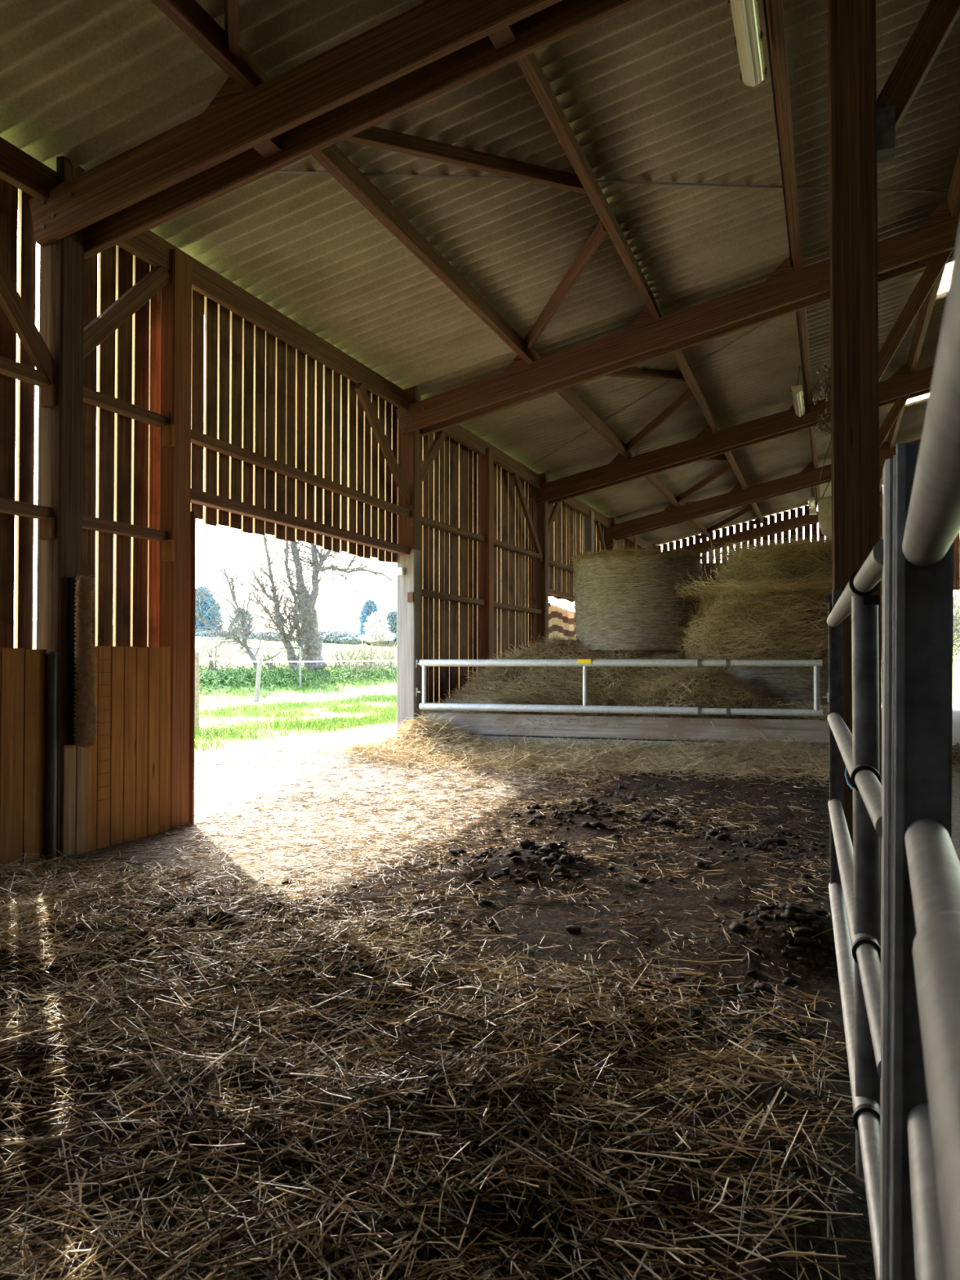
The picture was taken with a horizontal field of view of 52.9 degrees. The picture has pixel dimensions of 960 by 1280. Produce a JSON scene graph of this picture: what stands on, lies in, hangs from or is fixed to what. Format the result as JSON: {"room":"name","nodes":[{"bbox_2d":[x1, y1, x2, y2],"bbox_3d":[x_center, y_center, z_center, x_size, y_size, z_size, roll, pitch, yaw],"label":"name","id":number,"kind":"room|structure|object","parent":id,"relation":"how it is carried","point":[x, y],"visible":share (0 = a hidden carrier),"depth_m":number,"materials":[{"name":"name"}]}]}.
{"room":"farm building","nodes":[
{"label":"farm building","id":0,"kind":"room"},
{"bbox_2d":[13,619,396,813],"bbox_3d":[-123.202,-4.650,252.789,395.100,21.754,450.000,0,-1,20],"label":"ground","id":1,"kind":"structure","parent":0,"point":[308,740],"depth_m":14.69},
{"bbox_2d":[194,652,199,732],"bbox_3d":[-4.974,1.022,16.814,0.170,1.620,0.162,0,-1,20],"label":"fence post","id":2,"kind":"object","parent":1,"relation":"on","point":[197,654],"visible":0.32,"depth_m":16.77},
{"bbox_2d":[199,657,396,662],"bbox_3d":[-4.610,0.472,22.178,5.245,0.152,32.222,0,-1,5],"label":"tape","id":3,"kind":"object","parent":2,"relation":"attached to","point":[200,658],"visible":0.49,"depth_m":29.52,"materials":[{"name":"white"}]},
{"bbox_2d":[195,585,226,632],"bbox_3d":[-43.235,-3.503,150.276,8.828,9.883,8.164,0,-1,20],"label":"conifer","id":4,"kind":"object","parent":1,"relation":"on","point":[209,615],"visible":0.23,"depth_m":148.59,"materials":[{"name":"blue plant"}]},
{"bbox_2d":[195,627,244,671],"bbox_3d":[-9.300,0.576,33.417,2.279,2.171,2.362,0,-1,20],"label":"shrub","id":5,"kind":"object","parent":1,"relation":"on","point":[211,663],"visible":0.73,"depth_m":33.45,"materials":[{"name":"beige plant"}]},
{"bbox_2d":[195,524,306,675],"bbox_3d":[-9.604,-1.647,36.147,6.041,6.524,5.003,0,-1,-2],"label":"bare tree","id":6,"kind":"object","parent":1,"relation":"on","point":[242,623],"visible":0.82,"depth_m":35.95,"materials":[{"name":"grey plant"}]},
{"bbox_2d":[242,640,296,672],"bbox_3d":[-7.970,0.873,37.018,2.255,1.680,2.209,0,-1,20],"label":"shrub","id":7,"kind":"object","parent":1,"relation":"on","point":[268,664],"visible":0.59,"depth_m":36.89,"materials":[{"name":"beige plant"}]},
{"bbox_2d":[212,526,359,680],"bbox_3d":[-7.670,-2.583,38.191,5.969,8.918,5.398,0,-1,-20],"label":"bare tree","id":8,"kind":"object","parent":1,"relation":"on","point":[286,638],"visible":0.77,"depth_m":38.27,"materials":[{"name":"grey plant"}]},
{"bbox_2d":[194,674,396,753],"bbox_3d":[-6.777,1.507,30.298,9.968,0.838,39.456,0,-1,-4],"label":"grass","id":9,"kind":"structure","parent":1,"relation":"on","point":[388,715],"depth_m":21.14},
{"bbox_2d":[199,662,396,696],"bbox_3d":[-6.528,1.397,39.623,4.517,1.267,34.234,0,-1,20],"label":"hedge","id":10,"kind":"object","parent":1,"relation":"on","point":[237,675],"visible":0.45,"depth_m":35.86,"materials":[{"name":"green plant"}]},
{"bbox_2d":[237,536,396,670],"bbox_3d":[-5.999,-3.285,39.795,7.728,9.456,6.003,0,-1,13],"label":"bare tree","id":11,"kind":"object","parent":1,"relation":"on","point":[322,556],"visible":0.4,"depth_m":39.30,"materials":[{"name":"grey plant"}]},
{"bbox_2d":[318,629,364,644],"bbox_3d":[-21.853,-0.083,145.246,11.083,2.975,11.683,0,-1,20],"label":"hedge","id":12,"kind":"object","parent":1,"relation":"on","point":[357,636],"visible":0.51,"depth_m":142.13,"materials":[{"name":"green plant"}]},
{"bbox_2d":[321,637,381,675],"bbox_3d":[-5.945,0.805,41.991,3.022,2.126,2.947,0,-1,20],"label":"shrub","id":13,"kind":"object","parent":1,"relation":"on","point":[351,653],"visible":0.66,"depth_m":41.83,"materials":[{"name":"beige plant"}]},
{"bbox_2d":[338,635,396,673],"bbox_3d":[-5.144,0.808,43.917,3.226,2.106,3.147,0,-1,20],"label":"shrub","id":14,"kind":"object","parent":1,"relation":"on","point":[379,646],"visible":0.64,"depth_m":43.94,"materials":[{"name":"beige plant"}]},
{"bbox_2d":[355,599,382,634],"bbox_3d":[-18.069,-3.023,160.053,5.655,7.730,5.438,0,-1,20],"label":"conifer","id":15,"kind":"object","parent":1,"relation":"on","point":[362,620],"visible":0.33,"depth_m":159.06,"materials":[{"name":"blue plant"}]},
{"bbox_2d":[359,610,395,644],"bbox_3d":[-14.918,-1.817,140.276,4.778,4.831,4.738,0,-1,20],"label":"blossom tree","id":16,"kind":"object","parent":1,"relation":"on","point":[371,630],"visible":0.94,"depth_m":139.31,"materials":[{"name":"white plant"}]},
{"bbox_2d":[0,177,642,716],"bbox_3d":[-1.136,-0.743,11.401,0.035,4.469,34.602,0,-1,20],"label":"wall","id":17,"kind":"structure","parent":0,"point":[252,390],"depth_m":8.62,"materials":[{"name":"wood"}]},
{"bbox_2d":[0,0,757,545],"bbox_3d":[0.229,-3.347,11.165,3.514,0.895,35.005,0,-1,20],"label":"ceiling","id":18,"kind":"structure","parent":0,"point":[86,82],"depth_m":7.92,"materials":[{"name":"metal"}]},
{"bbox_2d":[0,708,959,1279],"bbox_3d":[8.291,1.200,8.127,20.020,0.555,35.000,0,-1,20],"label":"floor","id":19,"kind":"structure","parent":0,"point":[815,975],"depth_m":3.83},
{"bbox_2d":[0,648,46,866],"bbox_3d":[-4.837,0.653,0.691,0.036,1.421,11.794,0,-1,20],"label":"panel","id":20,"kind":"object","parent":19,"relation":"on","point":[23,672],"visible":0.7,"depth_m":6.04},
{"bbox_2d":[35,155,86,857],"bbox_3d":[-2.802,-0.851,6.418,0.262,4.650,0.272,0,-1,20],"label":"timber post","id":21,"kind":"object","parent":19,"relation":"on","point":[61,264],"visible":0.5,"depth_m":6.34,"materials":[{"name":"wood"}]},
{"bbox_2d":[0,355,50,386],"bbox_3d":[-4.871,-1.795,0.777,0.100,0.095,11.850,0,-1,20],"label":"wall rail","id":22,"kind":"object","parent":21,"relation":"attached to","point":[8,367],"visible":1,"depth_m":6.10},
{"bbox_2d":[0,497,53,519],"bbox_3d":[-4.871,-0.935,0.761,0.100,0.075,11.850,0,-1,20],"label":"wall rail","id":23,"kind":"object","parent":21,"relation":"attached to","point":[12,507],"visible":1,"depth_m":6.10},
{"bbox_2d":[0,259,55,384],"bbox_3d":[-2.933,-2.134,6.002,0.061,0.947,0.876,0,-1,20],"label":"knee brace","id":24,"kind":"object","parent":21,"relation":"attached to","point":[11,301],"visible":0.9,"depth_m":6.10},
{"bbox_2d":[0,136,57,200],"bbox_3d":[-4.847,-3.078,0.788,0.075,0.215,11.840,0,-1,20],"label":"plate","id":25,"kind":"object","parent":21,"relation":"attached to","point":[18,168],"visible":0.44,"depth_m":6.10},
{"bbox_2d":[44,651,58,859],"bbox_3d":[-2.763,0.748,6.219,0.080,1.345,0.080,0,-1,20],"label":"drain pipe","id":26,"kind":"object","parent":21,"relation":"attached to","point":[51,656],"visible":0.88,"depth_m":6.19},
{"bbox_2d":[67,574,97,748],"bbox_3d":[-2.623,0.141,6.355,0.149,1.143,0.189,0,-1,20],"label":"brush","id":27,"kind":"object","parent":21,"relation":"attached to","point":[82,716],"visible":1,"depth_m":6.33,"materials":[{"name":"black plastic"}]},
{"bbox_2d":[83,266,169,358],"bbox_3d":[-2.586,-2.375,6.955,0.061,1.014,1.050,0,-1,20],"label":"knee brace","id":28,"kind":"object","parent":21,"relation":"attached to","point":[101,327],"visible":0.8,"depth_m":6.94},
{"bbox_2d":[85,645,170,852],"bbox_3d":[-2.511,0.764,6.891,0.033,1.440,0.899,0,-1,20],"label":"panel","id":29,"kind":"object","parent":21,"relation":"attached to","point":[128,760],"visible":0.92,"depth_m":6.88,"materials":[{"name":"brown"}]},
{"bbox_2d":[159,248,195,829],"bbox_3d":[-2.363,-0.755,7.490,0.150,4.500,0.307,0,-1,20],"label":"post","id":30,"kind":"object","parent":19,"relation":"on","point":[177,553],"visible":0.81,"depth_m":7.44,"materials":[{"name":"wood"}]},
{"bbox_2d":[82,515,167,541],"bbox_3d":[-2.604,-0.805,6.963,0.100,0.075,0.940,0,-1,20],"label":"wall rail","id":31,"kind":"object","parent":30,"relation":"attached to","point":[89,522],"visible":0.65,"depth_m":6.94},
{"bbox_2d":[83,386,168,427],"bbox_3d":[-2.604,-1.685,6.980,0.100,0.075,0.940,0,-1,20],"label":"wall rail","id":32,"kind":"object","parent":30,"relation":"attached to","point":[91,397],"visible":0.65,"depth_m":6.96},
{"bbox_2d":[116,230,411,410],"bbox_3d":[-1.804,-2.916,9.113,0.075,0.215,5.450,0,-1,20],"label":"plate","id":33,"kind":"object","parent":30,"relation":"attached to","point":[151,248],"visible":0.65,"depth_m":8.69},
{"bbox_2d":[191,429,409,516],"bbox_3d":[-1.627,-1.588,9.651,0.100,0.105,4.290,0,-1,20],"label":"wall rail","id":34,"kind":"object","parent":30,"relation":"attached to","point":[198,438],"visible":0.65,"depth_m":9.09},
{"bbox_2d":[12,724,633,919],"bbox_3d":[-2.194,1.211,8.565,6.341,0.564,6.136,0,-1,20],"label":"straw","id":35,"kind":"object","parent":19,"relation":"on","point":[343,873],"visible":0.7,"depth_m":7.48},
{"bbox_2d":[396,385,421,732],"bbox_3d":[-0.869,-0.867,11.732,0.235,4.450,0.245,0,-1,20],"label":"timber post","id":36,"kind":"object","parent":19,"relation":"on","point":[409,584],"visible":0.73,"depth_m":11.65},
{"bbox_2d":[191,488,409,555],"bbox_3d":[-1.613,-1.117,9.679,0.100,0.100,4.370,0,-1,20],"label":"wall rail","id":37,"kind":"object","parent":36,"relation":"attached to","point":[198,497],"visible":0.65,"depth_m":9.07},
{"bbox_2d":[354,382,410,505],"bbox_3d":[-1.085,-2.216,11.057,0.062,1.162,1.421,0,-1,20],"label":"knee brace","id":38,"kind":"object","parent":36,"relation":"attached to","point":[361,391],"visible":1,"depth_m":10.96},
{"bbox_2d":[420,431,447,484],"bbox_3d":[-0.641,-2.312,12.275,0.061,0.995,1.058,0,-1,20],"label":"knee brace","id":39,"kind":"object","parent":36,"relation":"attached to","point":[437,442],"visible":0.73,"depth_m":12.30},
{"bbox_2d":[415,658,828,716],"bbox_3d":[1.424,0.518,10.820,4.710,0.612,0.094,0,-1,20],"label":"gate","id":40,"kind":"object","parent":36,"relation":"attached to","point":[584,663],"visible":0.95,"depth_m":10.75,"materials":[{"name":"silver"}]},
{"bbox_2d":[0,751,835,1008],"bbox_3d":[0.161,1.307,7.140,4.703,0.320,6.160,0,-1,20],"label":"litter","id":41,"kind":"object","parent":19,"relation":"on","point":[669,870],"visible":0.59,"depth_m":5.79,"materials":[{"name":"plant"}]},
{"bbox_2d":[0,848,871,1279],"bbox_3d":[-1.345,1.261,3.131,5.039,0.384,5.209,0,-1,20],"label":"bedding","id":42,"kind":"object","parent":19,"relation":"on","point":[325,935],"visible":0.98,"depth_m":2.63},
{"bbox_2d":[477,447,493,680],"bbox_3d":[0.086,-0.673,14.262,0.180,4.300,0.220,0,-1,20],"label":"wooden post","id":43,"kind":"object","parent":19,"relation":"on","point":[485,463],"visible":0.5,"depth_m":14.18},
{"bbox_2d":[420,515,484,542],"bbox_3d":[-0.395,-1.492,13.021,0.100,0.105,2.471,0,-1,20],"label":"wall rail","id":44,"kind":"object","parent":43,"relation":"attached to","point":[424,521],"visible":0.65,"depth_m":12.92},
{"bbox_2d":[421,588,484,605],"bbox_3d":[-0.395,-0.573,13.004,0.100,0.085,2.470,0,-1,20],"label":"wall rail","id":45,"kind":"object","parent":43,"relation":"attached to","point":[424,593],"visible":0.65,"depth_m":12.91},
{"bbox_2d":[420,400,542,488],"bbox_3d":[0.136,-2.813,14.418,0.075,0.215,5.410,0,-1,20],"label":"plate","id":46,"kind":"object","parent":43,"relation":"attached to","point":[458,433],"visible":0.58,"depth_m":14.57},
{"bbox_2d":[493,538,540,559],"bbox_3d":[0.574,-1.476,15.670,0.100,0.095,2.730,0,-1,20],"label":"wall rail","id":47,"kind":"object","parent":43,"relation":"attached to","point":[497,543],"visible":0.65,"depth_m":15.56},
{"bbox_2d":[493,601,542,613],"bbox_3d":[0.574,-0.516,15.652,0.100,0.075,2.730,0,-1,20],"label":"wall rail","id":48,"kind":"object","parent":43,"relation":"attached to","point":[496,605],"visible":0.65,"depth_m":15.57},
{"bbox_2d":[533,471,548,645],"bbox_3d":[1.066,-0.765,17.018,0.230,4.450,0.245,0,-1,20],"label":"timber post","id":49,"kind":"object","parent":19,"relation":"on","point":[540,511],"visible":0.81,"depth_m":16.95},
{"bbox_2d":[511,473,542,561],"bbox_3d":[0.813,-2.060,16.249,0.062,1.350,1.583,0,-1,20],"label":"knee brace","id":50,"kind":"object","parent":49,"relation":"attached to","point":[516,477],"visible":0.97,"depth_m":16.17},
{"bbox_2d":[295,709,829,785],"bbox_3d":[0.827,1.142,10.181,5.869,0.742,2.384,0,-1,20],"label":"straw","id":51,"kind":"object","parent":19,"relation":"on","point":[641,754],"visible":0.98,"depth_m":10.05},
{"bbox_2d":[463,735,829,756],"bbox_3d":[1.579,1.244,10.852,4.420,0.245,0.053,0,-1,20],"label":"board","id":52,"kind":"object","parent":51,"relation":"in","point":[530,739],"visible":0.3,"depth_m":10.97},
{"bbox_2d":[424,712,829,744],"bbox_3d":[1.493,0.984,10.883,4.600,0.255,0.050,0,-1,20],"label":"board","id":53,"kind":"object","parent":52,"relation":"on","point":[811,730],"visible":0.83,"depth_m":10.75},
{"bbox_2d":[583,511,594,554],"bbox_3d":[2.297,-0.556,20.309,0.180,4.300,0.260,0,-1,20],"label":"stud","id":54,"kind":"object","parent":19,"relation":"on","point":[588,522],"visible":0.19,"depth_m":20.23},
{"bbox_2d":[548,588,574,599],"bbox_3d":[1.674,-0.858,18.669,0.100,0.075,3.260,0,-1,20],"label":"wall rail","id":55,"kind":"object","parent":54,"relation":"attached to","point":[551,592],"visible":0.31,"depth_m":18.14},
{"bbox_2d":[548,600,577,643],"bbox_3d":[1.538,0.078,19.510,0.164,1.702,5.100,0,-1,20],"label":"blanket","id":56,"kind":"object","parent":55,"relation":"hanging from","point":[562,620],"visible":0.22,"depth_m":19.76,"materials":[{"name":"fabric"}]},
{"bbox_2d":[548,480,611,528],"bbox_3d":[2.064,-2.711,19.691,0.075,0.215,5.380,0,-1,20],"label":"plate","id":57,"kind":"object","parent":54,"relation":"attached to","point":[574,503],"visible":0.65,"depth_m":19.97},
{"bbox_2d":[420,629,828,739],"bbox_3d":[2.115,0.558,12.619,5.049,1.405,3.928,0,-1,20],"label":"heap","id":58,"kind":"object","parent":19,"relation":"on","point":[703,686],"visible":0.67,"depth_m":11.42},
{"bbox_2d":[568,545,706,655],"bbox_3d":[2.017,-0.487,12.308,1.769,1.373,1.775,0,-1,24],"label":"bale","id":59,"kind":"object","parent":58,"relation":"on","point":[623,600],"visible":0.87,"depth_m":11.61},
{"bbox_2d":[668,565,882,682],"bbox_3d":[3.770,-0.191,11.518,3.307,1.344,3.034,0,-1,24],"label":"hay","id":60,"kind":"object","parent":58,"relation":"on","point":[760,623],"visible":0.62,"depth_m":10.64},
{"bbox_2d":[699,530,882,597],"bbox_3d":[3.870,-0.774,11.438,2.428,0.985,2.192,-1,-1,39],"label":"bale","id":61,"kind":"object","parent":60,"relation":"on","point":[808,557],"visible":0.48,"depth_m":10.87},
{"bbox_2d":[724,660,828,746],"bbox_3d":[3.750,0.718,11.436,1.759,1.311,1.795,0,-1,13],"label":"bale","id":62,"kind":"object","parent":19,"relation":"on","point":[799,685],"visible":0.09,"depth_m":10.73},
{"bbox_2d":[827,0,881,875],"bbox_3d":[1.833,-1.360,4.729,0.215,5.504,0.230,0,-1,20],"label":"timber post","id":63,"kind":"object","parent":19,"relation":"on","point":[852,79],"visible":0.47,"depth_m":4.62,"materials":[{"name":"wood"}]},
{"bbox_2d":[28,0,645,259],"bbox_3d":[1.872,-3.929,4.763,10.169,2.615,0.371,0,-1,20],"label":"rafter","id":64,"kind":"object","parent":63,"relation":"on","point":[433,48],"visible":0.99,"depth_m":5.75,"materials":[{"name":"wood"}]},
{"bbox_2d":[151,0,268,93],"bbox_3d":[-3.372,-3.477,0.315,0.118,0.210,11.950,0,-1,20],"label":"purlin","id":65,"kind":"object","parent":64,"relation":"attached to","point":[188,15],"visible":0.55,"depth_m":5.37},
{"bbox_2d":[224,0,239,61],"bbox_3d":[-1.138,-3.586,4.399,0.081,0.444,2.494,0,-1,-14],"label":"brace","id":66,"kind":"object","parent":65,"relation":"attached to","point":[231,6],"visible":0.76,"depth_m":5.34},
{"bbox_2d":[267,75,537,364],"bbox_3d":[-0.347,-3.316,8.588,0.118,0.210,5.670,0,-1,20],"label":"purlin","id":67,"kind":"object","parent":64,"relation":"attached to","point":[331,158],"visible":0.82,"depth_m":7.95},
{"bbox_2d":[524,219,608,352],"bbox_3d":[0.807,-3.483,9.719,0.081,0.444,2.501,0,-1,-14],"label":"brace","id":68,"kind":"object","parent":67,"relation":"attached to","point":[599,233],"visible":0.84,"depth_m":9.45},
{"bbox_2d":[272,169,948,193],"bbox_3d":[1.553,-3.875,8.186,7.041,1.188,0.030,0,-1,-23],"label":"strap","id":69,"kind":"object","parent":67,"relation":"attached to","point":[277,171],"visible":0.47,"depth_m":8.01,"materials":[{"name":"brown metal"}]},
{"bbox_2d":[516,52,662,320],"bbox_3d":[1.014,-3.658,8.097,0.118,0.210,5.670,0,-1,20],"label":"purlin","id":70,"kind":"object","parent":64,"relation":"attached to","point":[529,64],"visible":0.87,"depth_m":7.39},
{"bbox_2d":[343,126,586,194],"bbox_3d":[-0.061,-3.567,7.157,2.321,0.415,0.081,1,-1,-37],"label":"brace","id":71,"kind":"object","parent":70,"relation":"attached to","point":[374,136],"visible":0.76,"depth_m":7.09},
{"bbox_2d":[765,0,803,271],"bbox_3d":[2.404,-4.007,7.596,0.118,0.210,5.670,0,-1,20],"label":"purlin","id":72,"kind":"object","parent":64,"relation":"attached to","point":[775,10],"visible":0.85,"depth_m":7.26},
{"bbox_2d":[762,0,805,399],"bbox_3d":[3.081,-3.923,9.599,0.016,0.038,12.000,0,-1,20],"label":"power cable","id":73,"kind":"object","parent":72,"relation":"attached to","point":[763,1],"visible":0.9,"depth_m":7.67,"materials":[{"name":"black plastic"}]},
{"bbox_2d":[792,363,831,480],"bbox_3d":[1.656,-1.089,4.797,0.199,0.604,0.194,0,-1,20],"label":"ivy","id":74,"kind":"object","parent":63,"relation":"hanging from","point":[828,398],"visible":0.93,"depth_m":4.76,"materials":[{"name":"green plant"}]},
{"bbox_2d":[825,458,893,1279],"bbox_3d":[1.183,0.540,3.071,0.132,1.600,3.262,0,-1,19],"label":"gate","id":75,"kind":"object","parent":63,"relation":"attached to","point":[860,896],"visible":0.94,"depth_m":2.28,"materials":[{"name":"metal"}]},
{"bbox_2d":[876,0,959,164],"bbox_3d":[2.358,-3.248,4.579,1.032,1.770,0.140,0,-1,20],"label":"brace","id":76,"kind":"object","parent":63,"relation":"attached to","point":[935,24],"visible":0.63,"depth_m":4.63,"materials":[{"name":"wood"}]},
{"bbox_2d":[888,225,959,1279],"bbox_3d":[0.169,0.477,0.112,0.196,1.591,2.951,0,-1,22],"label":"gate","id":77,"kind":"object","parent":19,"relation":"on","point":[924,1195],"visible":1,"depth_m":1.34,"materials":[{"name":"metal"}]},
{"bbox_3d":[3.781,-1.257,10.058,0.215,5.504,0.230,0,-1,20],"label":"timber post","id":78,"kind":"object","parent":19,"relation":"on","visible":0},
{"bbox_2d":[395,201,959,436],"bbox_3d":[3.819,-3.825,10.087,10.169,2.615,0.371,0,-1,20],"label":"rafter","id":79,"kind":"object","parent":78,"relation":"on","point":[786,291],"visible":0.97,"depth_m":10.60,"materials":[{"name":"wood"}]},
{"bbox_2d":[535,352,631,459],"bbox_3d":[1.592,-3.213,13.894,0.118,0.210,5.630,0,-1,20],"label":"purlin","id":80,"kind":"object","parent":79,"relation":"attached to","point":[567,394],"visible":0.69,"depth_m":13.90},
{"bbox_2d":[530,320,768,466],"bbox_3d":[2.349,-3.490,13.852,0.030,1.027,5.663,1,-1,-32],"label":"strap","id":81,"kind":"object","parent":80,"relation":"attached to","point":[767,321],"visible":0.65,"depth_m":13.68,"materials":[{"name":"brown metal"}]},
{"bbox_2d":[625,387,693,452],"bbox_3d":[2.743,-3.380,15.014,0.080,0.444,2.487,0,-1,-14],"label":"brace","id":82,"kind":"object","parent":80,"relation":"attached to","point":[687,395],"visible":0.84,"depth_m":14.82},
{"bbox_2d":[660,310,718,433],"bbox_3d":[2.954,-3.555,13.403,0.118,0.210,5.630,0,-1,20],"label":"purlin","id":83,"kind":"object","parent":79,"relation":"attached to","point":[678,357],"visible":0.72,"depth_m":13.39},
{"bbox_2d":[604,367,685,382],"bbox_3d":[1.886,-3.464,12.482,2.321,0.415,0.081,1,-1,-37],"label":"brace","id":84,"kind":"object","parent":83,"relation":"attached to","point":[629,372],"visible":0.46,"depth_m":12.71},
{"bbox_2d":[793,268,813,404],"bbox_3d":[4.344,-3.904,12.901,0.118,0.210,5.630,0,-1,20],"label":"purlin","id":85,"kind":"object","parent":79,"relation":"attached to","point":[802,314],"visible":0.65,"depth_m":12.83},
{"bbox_2d":[946,148,959,217],"bbox_3d":[3.794,-4.355,7.094,0.118,0.210,5.670,0,-1,20],"label":"purlin","id":86,"kind":"object","parent":79,"relation":"attached to","point":[953,196],"visible":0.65,"depth_m":9.25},
{"bbox_2d":[878,248,953,381],"bbox_3d":[4.305,-3.144,9.903,1.032,1.770,0.140,0,-1,20],"label":"brace","id":87,"kind":"object","parent":78,"relation":"attached to","point":[936,264],"visible":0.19,"depth_m":9.83,"materials":[{"name":"wood"}]},
{"bbox_3d":[5.714,-1.154,15.345,0.215,5.504,0.230,0,-1,20],"label":"timber post","id":88,"kind":"object","parent":19,"relation":"on","visible":0},
{"bbox_2d":[532,364,933,504],"bbox_3d":[5.752,-3.722,15.374,10.169,2.615,0.371,0,-1,20],"label":"rafter","id":89,"kind":"object","parent":88,"relation":"on","point":[707,444],"visible":0.86,"depth_m":15.95,"materials":[{"name":"wood"}]},
{"bbox_2d":[630,449,679,507],"bbox_3d":[3.520,-3.111,19.167,0.118,0.210,5.600,0,-1,20],"label":"purlin","id":90,"kind":"object","parent":89,"relation":"attached to","point":[653,479],"visible":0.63,"depth_m":19.54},
{"bbox_2d":[675,462,732,502],"bbox_3d":[4.667,-3.277,20.279,0.080,0.444,2.477,0,-1,-14],"label":"brace","id":91,"kind":"object","parent":90,"relation":"attached to","point":[727,467],"visible":0.85,"depth_m":20.12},
{"bbox_2d":[716,424,746,488],"bbox_3d":[4.882,-3.453,18.675,0.118,0.210,5.600,0,-1,20],"label":"purlin","id":92,"kind":"object","parent":89,"relation":"attached to","point":[729,455],"visible":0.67,"depth_m":19.06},
{"bbox_2d":[806,400,817,469],"bbox_3d":[6.272,-3.801,18.174,0.118,0.210,5.600,0,-1,20],"label":"purlin","id":93,"kind":"object","parent":89,"relation":"attached to","point":[812,433],"visible":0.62,"depth_m":18.56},
{"bbox_2d":[906,263,946,373],"bbox_3d":[5.734,-4.252,12.400,0.118,0.210,5.630,0,-1,20],"label":"purlin","id":94,"kind":"object","parent":89,"relation":"attached to","point":[926,310],"visible":0.56,"depth_m":12.90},
{"bbox_2d":[817,479,831,539],"bbox_3d":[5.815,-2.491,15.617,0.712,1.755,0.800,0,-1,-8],"label":"bucket","id":95,"kind":"object","parent":88,"relation":"hanging from","point":[824,504],"visible":0.26,"depth_m":15.43,"materials":[{"name":"plastic"}]},
{"bbox_2d":[879,394,910,448],"bbox_3d":[6.238,-3.042,15.190,1.032,1.770,0.140,0,-1,20],"label":"brace","id":96,"kind":"object","parent":88,"relation":"attached to","point":[900,402],"visible":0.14,"depth_m":15.08,"materials":[{"name":"wood"}]},
{"bbox_3d":[7.636,-1.052,20.603,0.215,5.504,0.230,0,-1,20],"label":"timber post","id":97,"kind":"object","parent":19,"relation":"on","visible":0},
{"bbox_2d":[603,439,920,541],"bbox_3d":[7.676,-3.620,20.639,10.169,2.615,0.359,0,-1,20],"label":"rafter","id":98,"kind":"object","parent":97,"relation":"on","point":[809,477],"visible":0.75,"depth_m":21.27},
{"bbox_2d":[679,501,710,537],"bbox_3d":[5.434,-3.009,24.402,0.118,0.210,5.550,0,-1,20],"label":"purlin","id":99,"kind":"object","parent":98,"relation":"attached to","point":[696,522],"visible":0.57,"depth_m":25.12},
{"bbox_2d":[706,505,753,533],"bbox_3d":[6.576,-3.176,25.500,0.081,0.445,2.459,0,-1,-15],"label":"brace","id":100,"kind":"object","parent":99,"relation":"attached to","point":[749,508],"visible":0.84,"depth_m":25.36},
{"bbox_2d":[887,402,906,448],"bbox_3d":[7.662,-4.150,17.672,0.118,0.210,5.600,0,-1,20],"label":"purlin","id":101,"kind":"object","parent":98,"relation":"attached to","point":[893,432],"visible":0.47,"depth_m":18.77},
{"bbox_3d":[9.542,-0.951,25.815,0.215,5.504,0.230,0,-1,20],"label":"timber post","id":102,"kind":"object","parent":19,"relation":"on","visible":0},
{"bbox_2d":[673,493,882,553],"bbox_3d":[9.582,-3.438,25.849,10.158,2.574,0.359,0,-1,20],"label":"rafter","id":103,"kind":"object","parent":102,"relation":"attached to","point":[805,520],"visible":0.41,"depth_m":26.41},
{"bbox_2d":[533,0,959,516],"bbox_3d":[3.254,-4.114,10.074,2.984,0.773,35.005,0,-1,20],"label":"ceiling","id":104,"kind":"structure","parent":0,"point":[651,91],"depth_m":8.28,"materials":[{"name":"metal"}]},
{"bbox_2d":[728,0,766,86],"bbox_3d":[1.619,-3.937,5.890,0.172,0.404,1.330,0,-1,20],"label":"strip light","id":105,"kind":"object","parent":104,"relation":"hanging from","point":[748,38],"visible":1,"depth_m":6.06,"materials":[{"name":"beige"}]},
{"bbox_2d":[791,365,805,417],"bbox_3d":[4.812,-3.755,14.580,0.172,0.438,1.450,0,-1,20],"label":"strip light","id":106,"kind":"object","parent":104,"relation":"hanging from","point":[797,391],"visible":1,"depth_m":14.34,"materials":[{"name":"beige"}]},
{"bbox_2d":[656,486,959,684],"bbox_3d":[11.479,-1.659,25.390,14.052,6.703,0.027,0,-1,20],"label":"wall","id":107,"kind":"structure","parent":0,"point":[708,569],"depth_m":26.64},
{"bbox_2d":[880,632,959,708],"bbox_3d":[203.493,-1.194,126.977,304.900,9.958,321.850,0,-1,20],"label":"yard","id":108,"kind":"structure","parent":0,"point":[956,662],"depth_m":47.70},
{"bbox_2d":[952,590,959,658],"bbox_3d":[29.769,-1.117,62.010,5.374,5.090,5.393,0,-1,14],"label":"bush","id":109,"kind":"object","parent":108,"relation":"on","point":[956,619],"visible":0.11,"depth_m":61.10,"materials":[{"name":"green plant"}]},
{"bbox_2d":[893,170,954,446],"bbox_3d":[6.559,-4.951,8.882,4.111,1.032,35.005,0,-1,20],"label":"ceiling","id":110,"kind":"structure","parent":0,"point":[911,425],"depth_m":15.48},
{"bbox_2d":[937,262,952,294],"bbox_3d":[7.460,-4.917,11.304,4.081,1.024,1.273,0,-1,20],"label":"sheet","id":111,"kind":"object","parent":110,"relation":"attached to","point":[944,286],"visible":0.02,"depth_m":11.98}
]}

